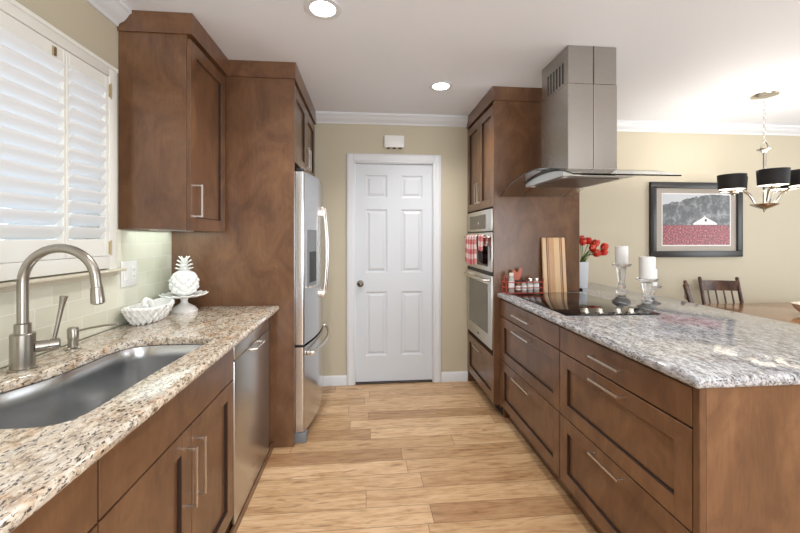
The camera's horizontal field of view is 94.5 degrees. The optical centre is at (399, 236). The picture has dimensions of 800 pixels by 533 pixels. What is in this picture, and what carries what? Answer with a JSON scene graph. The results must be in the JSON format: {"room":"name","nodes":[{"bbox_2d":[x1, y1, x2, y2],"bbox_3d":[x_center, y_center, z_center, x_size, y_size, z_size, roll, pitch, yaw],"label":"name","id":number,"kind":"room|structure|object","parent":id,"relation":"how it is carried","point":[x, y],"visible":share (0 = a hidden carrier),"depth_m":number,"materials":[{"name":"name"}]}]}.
{"room":"kitchen","nodes":[
{"label":"kitchen","id":0,"kind":"room"},
{"bbox_2d":[0,0,153,368],"bbox_3d":[-1.314,0.116,0.264,0.120,2.468,6.060,0,0,-5],"label":"wall","id":1,"kind":"structure","parent":0,"point":[77,19],"depth_m":1.62,"materials":[{"name":"beige paint"}]},
{"bbox_2d":[0,0,126,292],"bbox_3d":[-1.346,-0.308,1.092,0.162,0.987,1.415,0,0,-5],"label":"window","id":2,"kind":"structure","parent":1,"relation":"in","point":[58,98],"depth_m":1.42,"materials":[{"name":"white paint"}]},
{"bbox_2d":[0,267,171,367],"bbox_3d":[-1.337,0.311,1.251,0.008,0.250,2.129,0,0,-5],"label":"backsplash","id":3,"kind":"structure","parent":1,"relation":"attached to","point":[78,311],"depth_m":1.55,"materials":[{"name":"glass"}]},
{"bbox_2d":[85,0,131,26],"bbox_3d":[-1.159,-1.075,-0.390,0.072,0.086,4.430,0,0,-5],"label":"trim","id":4,"kind":"structure","parent":1,"relation":"attached to","point":[116,12],"depth_m":1.74,"materials":[{"name":"white paint"}]},
{"bbox_2d":[120,260,136,286],"bbox_3d":[-1.384,0.186,1.891,0.010,0.128,0.126,0,0,-5],"label":"wall switch plate","id":5,"kind":"object","parent":1,"relation":"attached to","point":[128,277],"visible":1,"depth_m":1.88,"materials":[{"name":"white plastic"}]},
{"bbox_2d":[124,267,128,280],"bbox_3d":[-1.379,0.186,1.862,0.004,0.068,0.035,0,0,-5],"label":"rocker switch","id":6,"kind":"object","parent":5,"relation":"attached to","point":[126,273],"depth_m":1.86,"materials":[{"name":"white plastic"}]},
{"bbox_2d":[131,266,135,279],"bbox_3d":[-1.384,0.186,1.922,0.003,0.068,0.035,0,0,-5],"label":"outlet","id":7,"kind":"object","parent":5,"relation":"attached to","point":[133,268],"depth_m":1.92,"materials":[{"name":"white plastic"}]},
{"bbox_2d":[117,230,171,274],"bbox_3d":[-1.408,0.075,2.056,0.008,0.222,0.512,0,0,-5],"label":"backsplash","id":8,"kind":"structure","parent":1,"relation":"attached to","point":[152,250],"depth_m":2.04,"materials":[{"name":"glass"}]},
{"bbox_2d":[117,10,227,231],"bbox_3d":[-1.225,-0.575,2.077,0.375,1.085,0.493,0,0,-5],"label":"upper cabinet","id":9,"kind":"object","parent":1,"relation":"attached to","point":[172,72],"visible":1,"depth_m":1.85,"materials":[{"name":"brown wood"}]},
{"bbox_2d":[236,381,597,532],"bbox_3d":[2.078,1.400,0.768,7.025,0.100,6.460,0,0,-5],"label":"floor","id":10,"kind":"structure","parent":0,"point":[422,457],"depth_m":2.11,"materials":[{"name":"brown wood"}]},
{"bbox_2d":[11,461,96,532],"bbox_3d":[-0.937,0.909,0.497,0.647,0.881,0.616,0,0,-5],"label":"base cabinet","id":11,"kind":"object","parent":10,"relation":"on","point":[73,509],"visible":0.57,"depth_m":0.75,"materials":[{"name":"brown wood"}]},
{"bbox_2d":[95,349,232,532],"bbox_3d":[-1.002,0.909,1.225,0.647,0.881,0.842,0,0,-5],"label":"base cabinet","id":12,"kind":"object","parent":10,"relation":"on","point":[173,473],"visible":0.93,"depth_m":1.20,"materials":[{"name":"brown wood"}]},
{"bbox_2d":[0,306,278,532],"bbox_3d":[-1.001,0.452,1.265,0.662,0.032,2.157,0,0,-5],"label":"countertop","id":13,"kind":"structure","parent":12,"relation":"on","point":[37,463],"depth_m":0.99,"materials":[{"name":"beige stone"}]},
{"bbox_2d":[6,244,104,372],"bbox_3d":[-1.138,0.229,1.246,0.288,0.414,0.108,0,0,-5],"label":"kitchen faucet","id":14,"kind":"object","parent":13,"relation":"on","point":[23,345],"visible":1,"depth_m":1.22,"materials":[{"name":"silver metal"}]},
{"bbox_2d":[64,323,118,350],"bbox_3d":[-1.204,0.388,1.447,0.191,0.096,0.052,0,0,-5],"label":"soap dispenser","id":15,"kind":"object","parent":13,"relation":"on","point":[72,332],"visible":1,"depth_m":1.43,"materials":[{"name":"silver metal"}]},
{"bbox_2d":[0,344,204,428],"bbox_3d":[-0.994,0.570,1.220,0.493,0.202,0.808,0,0,-5],"label":"sink","id":16,"kind":"object","parent":13,"relation":"in","point":[70,395],"visible":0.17,"depth_m":1.33,"materials":[{"name":"silver metal"}]},
{"bbox_2d":[120,297,174,325],"bbox_3d":[-1.304,0.370,1.927,0.186,0.135,0.353,0,0,-5],"label":"dish","id":17,"kind":"object","parent":13,"relation":"on","point":[149,310],"visible":0.99,"depth_m":1.85,"materials":[{"name":"white ceramic"}]},
{"bbox_2d":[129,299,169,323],"bbox_3d":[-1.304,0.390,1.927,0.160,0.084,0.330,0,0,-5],"label":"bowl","id":18,"kind":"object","parent":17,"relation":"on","point":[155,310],"depth_m":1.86,"materials":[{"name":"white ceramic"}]},
{"bbox_2d":[159,290,207,312],"bbox_3d":[-1.274,0.383,2.185,0.258,0.106,0.258,0,0,-5],"label":"cake stand","id":19,"kind":"object","parent":13,"relation":"on","point":[184,306],"visible":0.87,"depth_m":2.15,"materials":[{"name":"white ceramic"}]},
{"bbox_2d":[168,256,199,295],"bbox_3d":[-1.274,0.227,2.185,0.164,0.233,0.164,0,0,-5],"label":"pineapple","id":20,"kind":"object","parent":19,"relation":"on","point":[184,282],"visible":1,"depth_m":2.14,"materials":[{"name":"white ceramic"}]},
{"bbox_2d":[172,60,315,447],"bbox_3d":[-1.084,0.117,2.826,0.789,2.467,0.988,0,0,-5],"label":"tall cabinet","id":21,"kind":"object","parent":10,"relation":"on","point":[270,113],"visible":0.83,"depth_m":2.36,"materials":[{"name":"brown wood"}]},
{"bbox_2d":[225,319,268,532],"bbox_3d":[-1.056,0.913,1.936,0.641,0.874,0.601,0,0,-5],"label":"dishwasher","id":22,"kind":"object","parent":10,"relation":"on","point":[250,379],"visible":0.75,"depth_m":1.89,"materials":[{"name":"grey metal"}]},
{"bbox_2d":[229,442,273,532],"bbox_3d":[-0.719,1.330,1.290,0.014,0.040,2.158,0,0,-5],"label":"trim","id":23,"kind":"structure","parent":10,"relation":"on","point":[235,526],"depth_m":1.91,"materials":[{"name":"brown wood"}]},
{"bbox_2d":[268,317,270,445],"bbox_3d":[-1.113,0.909,2.286,0.588,0.881,0.104,0,0,-5],"label":"filler panel","id":24,"kind":"object","parent":10,"relation":"on","point":[269,329],"visible":0.02,"depth_m":2.33,"materials":[{"name":"brown wood"}]},
{"bbox_2d":[295,168,329,442],"bbox_3d":[-0.992,0.450,2.839,0.889,1.800,0.900,0,0,-5],"label":"refrigerator","id":25,"kind":"object","parent":10,"relation":"on","point":[310,213],"visible":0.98,"depth_m":2.48,"materials":[{"name":"grey metal"}]},
{"bbox_2d":[466,86,578,417],"bbox_3d":[0.990,0.117,3.138,0.717,2.467,0.738,0,0,-5],"label":"tall cabinet","id":26,"kind":"object","parent":10,"relation":"on","point":[504,128],"visible":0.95,"depth_m":2.78,"materials":[{"name":"brown wood"}]},
{"bbox_2d":[464,208,492,350],"bbox_3d":[0.910,0.325,3.138,0.629,1.080,0.684,0,0,-5],"label":"double wall oven","id":27,"kind":"object","parent":26,"relation":"in","point":[479,275],"visible":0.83,"depth_m":2.99,"materials":[{"name":"silver metal"}]},
{"bbox_2d":[465,235,478,264],"bbox_3d":[0.605,0.107,3.101,0.048,0.252,0.336,0,0,-5],"label":"dish towel","id":28,"kind":"object","parent":27,"relation":"hanging from","point":[471,243],"visible":0.85,"depth_m":3.06,"materials":[{"name":"red fabric"}]},
{"bbox_2d":[478,235,486,261],"bbox_3d":[0.631,0.083,2.837,0.041,0.204,0.111,0,0,-5],"label":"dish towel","id":29,"kind":"object","parent":27,"relation":"hanging from","point":[482,241],"visible":0.98,"depth_m":2.82,"materials":[{"name":"red fabric"}]},
{"bbox_2d":[501,299,571,498],"bbox_3d":[1.066,0.900,2.345,0.639,0.899,0.838,0,0,-5],"label":"base cabinet","id":30,"kind":"object","parent":10,"relation":"on","point":[530,343],"visible":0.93,"depth_m":2.21,"materials":[{"name":"brown wood"}]},
{"bbox_2d":[560,327,692,532],"bbox_3d":[1.138,0.900,1.537,0.639,0.899,0.776,0,0,-5],"label":"base cabinet","id":31,"kind":"object","parent":10,"relation":"on","point":[626,425],"visible":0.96,"depth_m":1.43,"materials":[{"name":"brown wood"}]},
{"bbox_2d":[500,298,799,532],"bbox_3d":[1.321,0.900,1.993,1.015,0.899,1.704,0,0,-5],"label":"panelling","id":32,"kind":"object","parent":10,"relation":"on","point":[746,440],"visible":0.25,"depth_m":1.12,"materials":[{"name":"brown wood"}]},
{"bbox_2d":[497,282,799,388],"bbox_3d":[1.302,0.432,2.326,1.082,0.036,2.397,0,0,-5],"label":"countertop","id":33,"kind":"structure","parent":32,"relation":"on","point":[698,346],"depth_m":1.51,"materials":[{"name":"grey stone"}]},
{"bbox_2d":[502,267,543,293],"bbox_3d":[0.891,0.316,2.690,0.285,0.181,0.088,0,0,-5],"label":"spice rack","id":34,"kind":"object","parent":33,"relation":"on","point":[517,275],"visible":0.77,"depth_m":2.67,"materials":[{"name":"red metal"}]},
{"bbox_2d":[508,273,513,292],"bbox_3d":[0.807,0.330,2.680,0.041,0.140,0.041,0,0,-5],"label":"bottle","id":35,"kind":"object","parent":34,"relation":"in","point":[511,278],"visible":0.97,"depth_m":2.66,"materials":[{"name":"grey glass"}]},
{"bbox_2d":[515,280,520,291],"bbox_3d":[0.857,0.357,2.685,0.037,0.086,0.037,0,0,-5],"label":"bottle","id":36,"kind":"object","parent":34,"relation":"in","point":[518,285],"visible":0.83,"depth_m":2.67,"materials":[{"name":"brown"}]},
{"bbox_2d":[521,279,526,291],"bbox_3d":[0.901,0.355,2.689,0.039,0.090,0.039,0,0,-5],"label":"bottle","id":37,"kind":"object","parent":34,"relation":"in","point":[523,285],"visible":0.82,"depth_m":2.67,"materials":[{"name":"grey glass"}]},
{"bbox_2d":[527,278,532,291],"bbox_3d":[0.947,0.349,2.693,0.039,0.102,0.039,0,0,-5],"label":"bottle","id":38,"kind":"object","parent":34,"relation":"in","point":[529,279],"visible":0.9,"depth_m":2.68,"materials":[{"name":"grey glass"}]},
{"bbox_2d":[533,277,538,291],"bbox_3d":[0.992,0.348,2.697,0.041,0.104,0.041,0,0,-5],"label":"bottle","id":39,"kind":"object","parent":34,"relation":"in","point":[535,278],"visible":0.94,"depth_m":2.68,"materials":[{"name":"grey glass"}]},
{"bbox_2d":[541,238,566,292],"bbox_3d":[1.147,0.209,2.758,0.175,0.408,0.056,0,0,-5],"label":"cutting board","id":40,"kind":"object","parent":33,"relation":"on","point":[553,249],"visible":0.9,"depth_m":2.75,"materials":[{"name":"beige wood"}]},
{"bbox_2d":[579,262,588,287],"bbox_3d":[1.479,0.308,3.023,0.086,0.212,0.086,0,0,-5],"label":"flower vase","id":41,"kind":"object","parent":33,"relation":"on","point":[583,266],"visible":0.59,"depth_m":2.98,"materials":[{"name":"white ceramic"}]},
{"bbox_2d":[579,238,586,260],"bbox_3d":[1.484,0.161,3.003,0.057,0.306,0.054,0,0,37],"label":"tulip","id":42,"kind":"object","parent":41,"relation":"in","point":[582,241],"visible":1,"depth_m":2.99,"materials":[{"name":"red plant"}]},
{"bbox_2d":[583,237,592,257],"bbox_3d":[1.536,0.158,3.058,0.108,0.312,0.060,0,0,-5],"label":"tulip","id":43,"kind":"object","parent":41,"relation":"in","point":[589,240],"visible":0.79,"depth_m":3.04,"materials":[{"name":"red plant"}]},
{"bbox_2d":[585,244,595,256],"bbox_3d":[1.542,0.186,3.008,0.108,0.257,0.055,0,0,-5],"label":"tulip","id":44,"kind":"object","parent":41,"relation":"in","point":[592,247],"visible":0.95,"depth_m":3.00,"materials":[{"name":"red plant"}]},
{"bbox_2d":[583,239,599,259],"bbox_3d":[1.558,0.166,3.030,0.162,0.297,0.060,0,0,-5],"label":"tulip","id":45,"kind":"object","parent":41,"relation":"in","point":[596,242],"visible":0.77,"depth_m":3.02,"materials":[{"name":"red plant"}]},
{"bbox_2d":[584,249,601,258],"bbox_3d":[1.557,0.205,3.004,0.142,0.219,0.064,0,0,36],"label":"tulip","id":46,"kind":"object","parent":41,"relation":"in","point":[596,253],"visible":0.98,"depth_m":2.97,"materials":[{"name":"red plant"}]},
{"bbox_2d":[588,243,608,254],"bbox_3d":[1.591,0.180,3.014,0.227,0.270,0.061,0,0,-5],"label":"tulip","id":47,"kind":"object","parent":41,"relation":"in","point":[604,246],"visible":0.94,"depth_m":3.00,"materials":[{"name":"red plant"}]},
{"bbox_2d":[600,250,607,255],"bbox_3d":[1.601,0.204,3.055,0.235,0.221,0.061,0,0,-5],"label":"tulip","id":48,"kind":"object","parent":41,"relation":"in","point":[604,252],"visible":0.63,"depth_m":3.04,"materials":[{"name":"red plant"}]},
{"bbox_2d":[512,293,659,315],"bbox_3d":[1.099,0.397,2.324,0.522,0.034,0.745,0,0,-5],"label":"cooktop","id":49,"kind":"object","parent":33,"relation":"in","point":[567,304],"visible":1,"depth_m":2.20,"materials":[{"name":"black glass"}]},
{"bbox_2d":[611,263,631,302],"bbox_3d":[1.423,0.292,2.376,0.116,0.244,0.116,0,0,-5],"label":"candle holder","id":50,"kind":"object","parent":33,"relation":"on","point":[621,268],"visible":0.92,"depth_m":2.35,"materials":[{"name":"clear glass"}]},
{"bbox_2d":[615,245,627,263],"bbox_3d":[1.423,0.110,2.376,0.074,0.120,0.074,0,0,-5],"label":"pillar candle","id":51,"kind":"object","parent":50,"relation":"on","point":[621,252],"visible":0.99,"depth_m":2.34,"materials":[{"name":"white wax"}]},
{"bbox_2d":[636,277,658,308],"bbox_3d":[1.447,0.328,2.167,0.116,0.172,0.116,0,0,-5],"label":"candle holder","id":52,"kind":"object","parent":33,"relation":"on","point":[647,284],"visible":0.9,"depth_m":2.15,"materials":[{"name":"clear glass"}]},
{"bbox_2d":[639,256,655,278],"bbox_3d":[1.447,0.174,2.167,0.082,0.135,0.082,0,0,-5],"label":"pillar candle","id":53,"kind":"object","parent":52,"relation":"on","point":[647,264],"visible":1,"depth_m":2.13,"materials":[{"name":"white wax"}]},
{"bbox_2d":[641,284,661,303],"bbox_3d":[1.588,0.360,2.340,0.116,0.109,0.116,0,0,-5],"label":"candle holder","id":54,"kind":"object","parent":33,"relation":"on","point":[653,290],"visible":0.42,"depth_m":2.31,"materials":[{"name":"clear glass"}]},
{"bbox_2d":[683,280,693,302],"bbox_3d":[2.624,0.868,3.011,0.511,0.969,0.395,0,0,38],"label":"dining chair","id":55,"kind":"object","parent":10,"relation":"on","point":[687,293],"visible":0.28,"depth_m":3.02,"materials":[{"name":"brown wood"}]},
{"bbox_2d":[698,277,743,303],"bbox_3d":[3.045,0.868,3.335,0.395,0.969,0.511,0,0,7],"label":"dining chair","id":56,"kind":"object","parent":10,"relation":"on","point":[725,285],"visible":0.34,"depth_m":3.55,"materials":[{"name":"brown wood"}]},
{"bbox_2d":[701,302,799,324],"bbox_3d":[3.486,0.970,2.841,2.050,0.760,1.000,0,0,-5],"label":"dining table","id":57,"kind":"object","parent":10,"relation":"on","point":[785,312],"visible":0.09,"depth_m":3.01,"materials":[{"name":"brown wood"}]},
{"bbox_2d":[790,302,799,311],"bbox_3d":[3.078,0.545,2.744,0.256,0.090,0.256,0,0,-5],"label":"wooden bowl","id":58,"kind":"object","parent":57,"relation":"on","point":[796,305],"visible":1,"depth_m":2.78,"materials":[{"name":"brown wood"}]},
{"bbox_2d":[122,0,799,124],"bbox_3d":[2.089,-1.168,0.643,7.025,0.100,6.210,0,0,-5],"label":"ceiling","id":59,"kind":"structure","parent":0,"point":[702,61],"depth_m":2.19,"materials":[{"name":"white paint"}]},
{"bbox_2d":[304,0,340,19],"bbox_3d":[-0.377,-1.115,1.809,0.180,0.006,0.180,0,0,-5],"label":"recessed light","id":60,"kind":"object","parent":59,"relation":"in","point":[319,9],"visible":1,"depth_m":1.81,"materials":[{"name":"white paint"}]},
{"bbox_2d":[429,81,452,90],"bbox_3d":[0.303,-1.115,2.738,0.180,0.006,0.180,0,0,-5],"label":"recessed light","id":61,"kind":"object","parent":59,"relation":"in","point":[438,85],"visible":1,"depth_m":2.73,"materials":[{"name":"white paint"}]},
{"bbox_2d":[500,45,681,196],"bbox_3d":[1.066,-0.708,2.284,0.560,0.818,0.972,0,0,-5],"label":"range hood","id":62,"kind":"object","parent":59,"relation":"attached to","point":[579,104],"visible":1,"depth_m":2.17,"materials":[{"name":"silver metal"}]},
{"bbox_2d":[717,91,799,211],"bbox_3d":[2.871,-0.657,2.928,0.599,0.920,0.572,0,0,-5],"label":"chandelier","id":63,"kind":"object","parent":59,"relation":"hanging from","point":[783,180],"visible":1,"depth_m":2.88,"materials":[{"name":"black fabric"}]},
{"bbox_2d":[314,123,799,375],"bbox_3d":[1.821,0.116,3.646,7.025,2.468,0.120,0,0,-5],"label":"wall","id":64,"kind":"structure","parent":0,"point":[614,213],"depth_m":3.62,"materials":[{"name":"beige paint"}]},
{"bbox_2d":[347,153,440,385],"bbox_3d":[-0.055,0.294,3.450,0.871,2.112,0.158,0,0,-5],"label":"door","id":65,"kind":"structure","parent":64,"relation":"in","point":[394,203],"depth_m":3.43,"materials":[{"name":"white paint"}]},
{"bbox_2d":[384,135,403,148],"bbox_3d":[-0.053,-0.869,3.396,0.182,0.118,0.044,0,0,-5],"label":"door chime","id":66,"kind":"object","parent":64,"relation":"attached to","point":[390,141],"visible":1,"depth_m":3.38,"materials":[{"name":"white plastic"}]},
{"bbox_2d":[323,371,467,385],"bbox_3d":[2.208,1.306,3.613,5.960,0.088,0.014,0,0,-5],"label":"baseboard","id":67,"kind":"structure","parent":64,"relation":"attached to","point":[338,380],"depth_m":3.44,"materials":[{"name":"white paint"}]},
{"bbox_2d":[316,111,799,135],"bbox_3d":[1.829,-1.075,3.550,6.725,0.086,0.072,0,0,-5],"label":"trim","id":68,"kind":"structure","parent":64,"relation":"attached to","point":[328,117],"depth_m":3.56,"materials":[{"name":"white paint"}]},
{"bbox_2d":[649,182,742,256],"bbox_3d":[2.939,-0.171,3.669,0.983,0.738,0.031,0,0,-5],"label":"framed picture","id":69,"kind":"object","parent":64,"relation":"attached to","point":[687,219],"visible":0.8,"depth_m":3.66,"materials":[{"name":"multicoloured paper"}]},
{"bbox_2d":[663,194,729,244],"bbox_3d":[2.938,-0.172,3.666,0.719,0.500,0.002,0,0,-5],"label":"print","id":70,"kind":"object","parent":69,"relation":"attached to","point":[688,219],"depth_m":3.66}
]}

